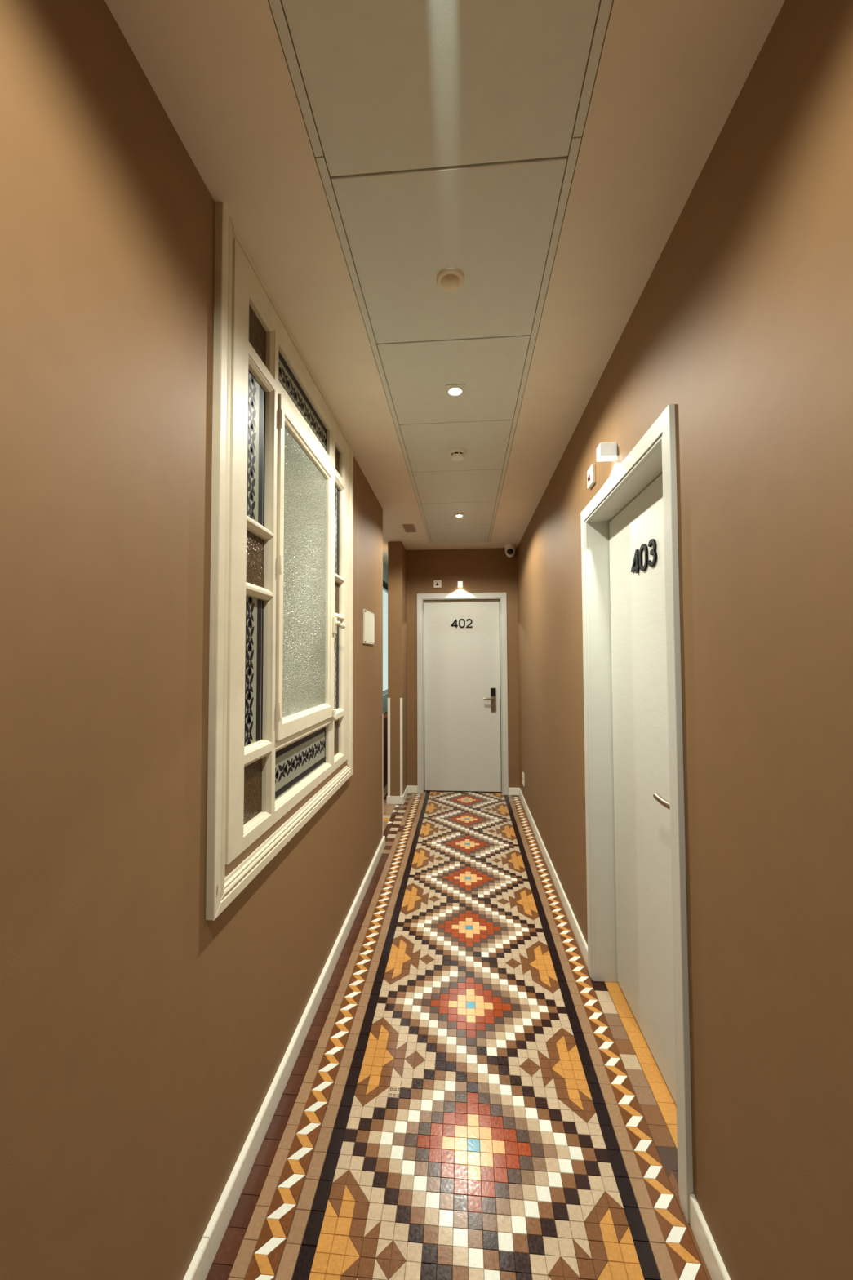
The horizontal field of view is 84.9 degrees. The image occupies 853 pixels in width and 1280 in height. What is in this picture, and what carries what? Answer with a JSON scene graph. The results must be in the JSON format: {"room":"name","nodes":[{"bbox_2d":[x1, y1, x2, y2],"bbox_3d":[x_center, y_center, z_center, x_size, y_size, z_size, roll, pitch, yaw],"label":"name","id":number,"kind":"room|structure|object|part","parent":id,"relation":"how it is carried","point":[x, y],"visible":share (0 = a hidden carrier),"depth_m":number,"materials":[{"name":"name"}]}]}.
{"room":"hotel corridor","nodes":[
{"label":"hotel corridor","id":0,"kind":"room"},
{"bbox_2d":[0,0,382,1279],"bbox_3d":[-0.565,0.202,1.586,0.133,2.600,4.055,0,-2,5],"label":"wall","id":1,"kind":"structure","parent":0,"point":[144,1038],"depth_m":0.84,"materials":[{"name":"brown paint"}]},
{"bbox_2d":[205,202,353,919],"bbox_3d":[-0.460,-0.194,1.857,0.114,1.790,1.410,0,-2,5],"label":"window","id":2,"kind":"structure","parent":1,"relation":"in","point":[280,710],"depth_m":1.49,"materials":[{"name":"beige paint"}]},
{"bbox_3d":[-0.522,-0.219,1.191,0.020,1.790,0.070,0,-2,5],"label":"architrave","id":3,"kind":"part","parent":2,"relation":"part of","materials":[{"name":"beige paint"}]},
{"bbox_3d":[-0.524,0.447,1.380,0.004,0.172,0.161,0,-2,5],"label":"amber pane","id":4,"kind":"part","parent":2,"relation":"part of","materials":[{"name":"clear glass"}]},
{"bbox_3d":[-0.525,0.090,1.393,0.005,0.438,0.161,0,-2,5],"label":"patterned pane","id":5,"kind":"part","parent":2,"relation":"part of","materials":[{"name":"clear glass"}]},
{"bbox_3d":[-0.526,-0.243,1.405,0.004,0.159,0.161,0,-2,5],"label":"amber pane","id":6,"kind":"part","parent":2,"relation":"part of","materials":[{"name":"clear glass"}]},
{"bbox_3d":[-0.527,-0.580,1.418,0.005,0.447,0.161,0,-2,5],"label":"patterned pane","id":7,"kind":"part","parent":2,"relation":"part of","materials":[{"name":"clear glass"}]},
{"bbox_3d":[-0.529,-0.933,1.431,0.004,0.140,0.161,0,-2,5],"label":"amber pane","id":8,"kind":"part","parent":2,"relation":"part of","materials":[{"name":"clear glass"}]},
{"bbox_3d":[-0.465,0.669,1.826,0.023,0.062,1.410,0,-2,5],"label":"architrave","id":9,"kind":"part","parent":2,"relation":"part of","materials":[{"name":"beige paint"}]},
{"bbox_3d":[-0.488,0.464,1.823,0.005,0.170,0.619,0,-2,5],"label":"patterned pane","id":10,"kind":"part","parent":2,"relation":"part of","materials":[{"name":"clear glass"}]},
{"bbox_3d":[-0.493,-0.929,1.873,0.005,0.131,0.619,0,-2,5],"label":"patterned pane","id":11,"kind":"part","parent":2,"relation":"part of","materials":[{"name":"clear glass"}]},
{"bbox_3d":[-0.479,-0.234,1.840,0.004,1.019,0.538,0,-2,5],"label":"hammered pane","id":12,"kind":"part","parent":2,"relation":"part of","materials":[{"name":"clear glass"}]},
{"bbox_3d":[-0.484,-0.233,1.847,0.060,1.141,0.643,0,-2,5],"label":"sash","id":13,"kind":"part","parent":2,"relation":"part of","materials":[{"name":"beige paint"}]},
{"bbox_3d":[-0.452,0.480,2.276,0.004,0.172,0.157,0,-2,5],"label":"amber pane","id":14,"kind":"part","parent":2,"relation":"part of","materials":[{"name":"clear glass"}]},
{"bbox_3d":[-0.453,0.123,2.289,0.005,0.438,0.157,0,-2,5],"label":"patterned pane","id":15,"kind":"part","parent":2,"relation":"part of","materials":[{"name":"clear glass"}]},
{"bbox_3d":[-0.455,-0.211,2.301,0.004,0.159,0.157,0,-2,5],"label":"amber pane","id":16,"kind":"part","parent":2,"relation":"part of","materials":[{"name":"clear glass"}]},
{"bbox_3d":[-0.456,-0.547,2.313,0.005,0.447,0.157,0,-2,5],"label":"patterned pane","id":17,"kind":"part","parent":2,"relation":"part of","materials":[{"name":"clear glass"}]},
{"bbox_3d":[-0.457,-0.900,2.326,0.004,0.140,0.157,0,-2,5],"label":"amber pane","id":18,"kind":"part","parent":2,"relation":"part of","materials":[{"name":"clear glass"}]},
{"bbox_3d":[-0.416,-0.170,2.525,0.020,1.790,0.070,0,-2,5],"label":"architrave","id":19,"kind":"part","parent":2,"relation":"part of","materials":[{"name":"beige paint"}]},
{"bbox_2d":[182,835,385,1279],"bbox_3d":[-0.485,1.463,1.539,0.017,0.076,4.066,0,-2,5],"label":"baseboard","id":20,"kind":"structure","parent":1,"relation":"attached to","point":[199,1267],"depth_m":1.42,"materials":[{"name":"white wood"}]},
{"bbox_2d":[363,608,375,644],"bbox_3d":[-0.373,-0.080,3.070,0.018,0.215,0.333,0,-2,5],"label":"sign","id":21,"kind":"object","parent":1,"relation":"attached to","point":[368,617],"visible":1,"depth_m":3.03,"materials":[{"name":"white plastic"}]},
{"bbox_2d":[382,561,387,692],"bbox_3d":[-0.562,0.358,5.858,0.126,2.600,1.628,0,-2,5],"label":"wall","id":22,"kind":"structure","parent":0,"point":[384,566],"depth_m":5.82,"materials":[{"name":"white paint"}]},
{"bbox_2d":[382,580,387,694],"bbox_3d":[-0.517,-0.021,5.687,0.056,1.354,0.984,0,-2,5],"label":"window","id":23,"kind":"structure","parent":22,"relation":"in","point":[384,593],"depth_m":5.89,"materials":[{"name":"glass"}]},
{"bbox_3d":[-0.505,-0.659,5.709,0.026,0.078,0.984,0,-2,5],"label":"blind rail","id":24,"kind":"part","parent":23,"relation":"part of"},
{"bbox_2d":[382,692,387,714],"bbox_3d":[-0.505,0.758,5.620,0.020,0.237,0.895,0,-2,5],"label":"panel","id":25,"kind":"object","parent":22,"relation":"attached to","point":[384,695],"visible":0.27,"depth_m":5.62,"materials":[{"name":"white paint"}]},
{"bbox_2d":[387,541,406,795],"bbox_3d":[-0.299,0.319,4.824,0.142,2.600,0.383,0,-2,5],"label":"wall pillar","id":26,"kind":"structure","parent":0,"point":[397,552],"depth_m":4.65,"materials":[{"name":"brown paint"}]},
{"bbox_2d":[387,697,390,795],"bbox_3d":[-0.371,1.056,4.619,0.027,0.962,0.022,0,-2,5],"label":"guard","id":27,"kind":"object","parent":26,"relation":"attached to","point":[388,699],"visible":1,"depth_m":4.61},
{"bbox_2d":[386,786,408,804],"bbox_3d":[-0.294,1.580,4.766,0.167,0.076,0.383,0,-2,5],"label":"baseboard","id":28,"kind":"structure","parent":26,"relation":"attached to","point":[390,799],"depth_m":4.58,"materials":[{"name":"white wood"}]},
{"bbox_2d":[400,697,402,795],"bbox_3d":[-0.249,1.055,4.609,0.023,0.962,0.022,0,-2,5],"label":"guard","id":29,"kind":"object","parent":26,"relation":"attached to","point":[401,699],"visible":1,"depth_m":4.60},
{"bbox_2d":[104,0,785,566],"bbox_3d":[-0.603,-1.086,3.221,3.219,0.092,7.215,0,-2,5],"label":"ceiling","id":30,"kind":"structure","parent":0,"point":[670,75],"depth_m":1.14,"materials":[{"name":"paint"}]},
{"bbox_2d":[268,0,431,543],"bbox_3d":[-0.161,-1.094,2.171,0.020,0.030,5.189,0,-2,5],"label":"ceiling trim","id":31,"kind":"structure","parent":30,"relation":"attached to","point":[277,7],"depth_m":1.14,"materials":[{"name":"paint"}]},
{"bbox_2d":[402,524,416,532],"bbox_3d":[-0.153,-1.004,4.193,0.102,0.007,0.237,0,-2,5],"label":"ceiling vent","id":32,"kind":"object","parent":30,"relation":"in","point":[407,527],"visible":1,"depth_m":4.19,"materials":[{"name":"metal"}]},
{"bbox_2d":[404,525,414,531],"bbox_3d":[-0.153,-1.005,4.193,0.074,0.006,0.194,0,-2,5],"label":"grille","id":33,"kind":"object","parent":32,"relation":"attached to","point":[407,528],"depth_m":4.20,"materials":[{"name":"brown metal"}]},
{"bbox_2d":[281,0,599,176],"bbox_3d":[0.024,-1.139,0.806,0.562,0.017,0.597,0,-2,5],"label":"ceiling panel","id":34,"kind":"object","parent":30,"relation":"attached to","point":[391,85],"visible":1,"depth_m":0.93,"materials":[{"name":"paint"}]},
{"bbox_2d":[331,155,567,343],"bbox_3d":[0.072,-1.117,1.407,0.562,0.017,0.597,0,-2,5],"label":"ceiling panel","id":35,"kind":"object","parent":30,"relation":"attached to","point":[492,223],"visible":1,"depth_m":1.30,"materials":[{"name":"paint"}]},
{"bbox_2d":[436,266,464,291],"bbox_3d":[0.074,-1.095,1.431,0.086,0.026,0.086,0,-2,5],"label":"sensor","id":36,"kind":"object","parent":35,"relation":"attached to","point":[449,279],"visible":1,"depth_m":1.42,"materials":[{"name":"white plastic"}]},
{"bbox_2d":[377,334,530,424],"bbox_3d":[0.120,-1.095,2.007,0.562,0.017,0.597,0,-2,5],"label":"ceiling panel","id":37,"kind":"object","parent":30,"relation":"attached to","point":[491,369],"visible":0.82,"depth_m":1.93,"materials":[{"name":"paint"}]},
{"bbox_2d":[444,383,465,396],"bbox_3d":[0.125,-1.081,2.026,0.086,0.009,0.086,0,-2,5],"label":"recessed light","id":38,"kind":"object","parent":37,"relation":"attached to","point":[459,389],"visible":1,"depth_m":2.02,"materials":[{"name":"paint"}]},
{"bbox_2d":[399,419,512,471],"bbox_3d":[0.168,-1.073,2.607,0.562,0.017,0.597,0,-2,5],"label":"ceiling panel","id":39,"kind":"object","parent":30,"relation":"attached to","point":[428,445],"visible":0.8,"depth_m":2.54,"materials":[{"name":"paint"}]},
{"bbox_2d":[448,447,466,461],"bbox_3d":[0.174,-1.041,2.634,0.105,0.045,0.105,0,-2,5],"label":"smoke detector","id":40,"kind":"object","parent":39,"relation":"attached to","point":[457,454],"visible":1,"depth_m":2.60,"materials":[{"name":"white plastic"}]},
{"bbox_2d":[412,469,502,503],"bbox_3d":[0.215,-1.051,3.207,0.562,0.017,0.597,0,-2,5],"label":"ceiling panel","id":41,"kind":"object","parent":30,"relation":"attached to","point":[481,485],"visible":0.8,"depth_m":3.16,"materials":[{"name":"paint"}]},
{"bbox_2d":[421,501,496,525],"bbox_3d":[0.263,-1.030,3.807,0.562,0.017,0.597,0,-2,5],"label":"ceiling panel","id":42,"kind":"object","parent":30,"relation":"attached to","point":[475,513],"visible":0.81,"depth_m":3.76,"materials":[{"name":"paint"}]},
{"bbox_2d":[453,513,464,517],"bbox_3d":[0.267,-1.017,3.813,0.086,0.009,0.086,0,-2,5],"label":"recessed light","id":43,"kind":"object","parent":42,"relation":"attached to","point":[455,515],"visible":1,"depth_m":3.80,"materials":[{"name":"paint"}]},
{"bbox_2d":[427,524,491,542],"bbox_3d":[0.312,-1.007,4.420,0.562,0.017,0.623,0,-2,5],"label":"ceiling panel","id":44,"kind":"object","parent":30,"relation":"attached to","point":[453,533],"visible":0.8,"depth_m":4.38,"materials":[{"name":"paint"}]},
{"bbox_2d":[504,543,515,557],"bbox_3d":[0.869,-0.922,4.845,0.112,0.126,0.117,0,-2,5],"label":"security camera","id":45,"kind":"object","parent":30,"relation":"attached to","point":[509,549],"visible":1,"depth_m":4.80,"materials":[{"name":"white plastic"}]},
{"bbox_2d":[488,0,613,542],"bbox_3d":[0.423,-1.098,2.124,0.020,0.030,5.189,0,-2,5],"label":"ceiling trim","id":46,"kind":"structure","parent":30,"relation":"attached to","point":[605,6],"depth_m":1.15,"materials":[{"name":"paint"}]},
{"bbox_2d":[205,782,711,1279],"bbox_3d":[-0.594,1.577,3.124,3.219,0.038,7.215,0,-2,5],"label":"floor","id":47,"kind":"structure","parent":0,"point":[461,1099],"depth_m":1.49,"materials":[{"name":"multicoloured tile"}]},
{"bbox_2d":[382,711,387,787],"bbox_3d":[-0.470,1.265,5.586,0.087,0.766,0.884,0,-2,5],"label":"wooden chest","id":48,"kind":"object","parent":47,"relation":"on","point":[385,714],"visible":0.3,"depth_m":5.25,"materials":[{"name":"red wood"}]},
{"bbox_2d":[406,547,519,787],"bbox_3d":[0.315,0.326,5.059,1.328,2.600,0.185,0,-2,5],"label":"wall","id":49,"kind":"structure","parent":0,"point":[479,570],"depth_m":4.99,"materials":[{"name":"brown paint"}]},
{"bbox_2d":[407,785,417,793],"bbox_3d":[-0.151,1.586,4.952,0.112,0.076,0.011,0,-2,5],"label":"baseboard","id":50,"kind":"structure","parent":49,"relation":"attached to","point":[411,788],"depth_m":4.95,"materials":[{"name":"white wood"}]},
{"bbox_2d":[433,580,441,587],"bbox_3d":[0.118,-0.602,5.004,0.084,0.081,0.024,0,-2,5],"label":"sign","id":51,"kind":"object","parent":49,"relation":"attached to","point":[437,584],"visible":1,"depth_m":5.00,"materials":[{"name":"white plastic"}]},
{"bbox_2d":[457,581,462,586],"bbox_3d":[0.359,-0.595,4.966,0.052,0.052,0.060,0,-2,5],"label":"wall lamp","id":52,"kind":"object","parent":49,"relation":"attached to","point":[460,583],"visible":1,"depth_m":4.94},
{"bbox_2d":[417,592,508,795],"bbox_3d":[0.381,0.562,5.001,0.955,2.126,0.133,0,-2,5],"label":"door","id":53,"kind":"structure","parent":49,"relation":"in","point":[462,668],"depth_m":5.00,"materials":[{"name":"white wood"}]},
{"bbox_3d":[0.373,-0.474,4.983,0.867,0.056,0.016,0,-2,5],"label":"head casing","id":54,"kind":"part","parent":53,"relation":"part of","materials":[{"name":"white wood"}]},
{"bbox_3d":[0.712,0.635,4.971,0.057,0.255,0.016,0,-2,5],"label":"lock plate","id":55,"kind":"part","parent":53,"relation":"part of","materials":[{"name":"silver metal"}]},
{"bbox_2d":[508,787,519,795],"bbox_3d":[0.911,1.579,4.868,0.104,0.076,0.011,0,-2,5],"label":"baseboard","id":56,"kind":"structure","parent":49,"relation":"attached to","point":[512,791],"depth_m":4.86,"materials":[{"name":"white wood"}]},
{"bbox_2d":[517,0,852,1279],"bbox_3d":[0.852,0.222,2.275,0.185,2.600,5.655,0,-2,5],"label":"wall","id":57,"kind":"structure","parent":0,"point":[742,322],"depth_m":0.91,"materials":[{"name":"brown paint"}]},
{"bbox_2d":[522,772,524,786],"bbox_3d":[0.938,1.349,4.520,0.013,0.118,0.085,0,-2,5],"label":"wall socket","id":58,"kind":"object","parent":57,"relation":"attached to","point":[523,775],"visible":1,"depth_m":4.48,"materials":[{"name":"white plastic"}]},
{"bbox_2d":[519,787,587,967],"bbox_3d":[0.859,1.530,3.503,0.012,0.076,2.741,0,-2,5],"label":"baseboard","id":59,"kind":"structure","parent":57,"relation":"attached to","point":[580,940],"depth_m":2.79,"materials":[{"name":"white wood"}]},
{"bbox_2d":[586,463,595,488],"bbox_3d":[0.723,-0.721,2.059,0.024,0.081,0.084,0,-2,5],"label":"sign","id":60,"kind":"object","parent":57,"relation":"attached to","point":[591,473],"visible":1,"depth_m":2.03,"materials":[{"name":"white plastic"}]},
{"bbox_2d":[596,441,617,462],"bbox_3d":[0.682,-0.713,1.768,0.060,0.052,0.052,0,-2,5],"label":"wall lamp","id":61,"kind":"object","parent":57,"relation":"attached to","point":[606,451],"visible":1,"depth_m":1.74,"materials":[{"name":"white plastic"}]},
{"bbox_2d":[598,455,615,461],"bbox_3d":[0.683,-0.690,1.767,0.053,0.002,0.044,0,-2,5],"label":"diffuser","id":62,"kind":"object","parent":61,"relation":"attached to","point":[601,458],"depth_m":1.77,"materials":[{"name":"white plastic"}]},
{"bbox_2d":[581,404,693,1223],"bbox_3d":[0.781,0.440,1.692,0.166,2.126,0.955,0,-2,5],"label":"door","id":63,"kind":"structure","parent":57,"relation":"in","point":[637,912],"depth_m":1.74,"materials":[{"name":"white wood"}]},
{"bbox_3d":[0.703,-0.594,1.736,0.016,0.056,0.867,0,-2,5],"label":"head casing","id":64,"kind":"part","parent":63,"relation":"part of","materials":[{"name":"white wood"}]},
{"bbox_3d":[0.740,0.491,1.409,0.062,0.025,0.117,0,-2,5],"label":"lever handle","id":65,"kind":"part","parent":63,"relation":"part of","materials":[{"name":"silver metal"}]},
{"bbox_2d":[689,1194,730,1279],"bbox_3d":[0.604,1.413,0.302,0.012,0.076,1.770,0,-2,5],"label":"baseboard","id":66,"kind":"structure","parent":57,"relation":"attached to","point":[716,1267],"depth_m":1.11,"materials":[{"name":"white wood"}]}
]}

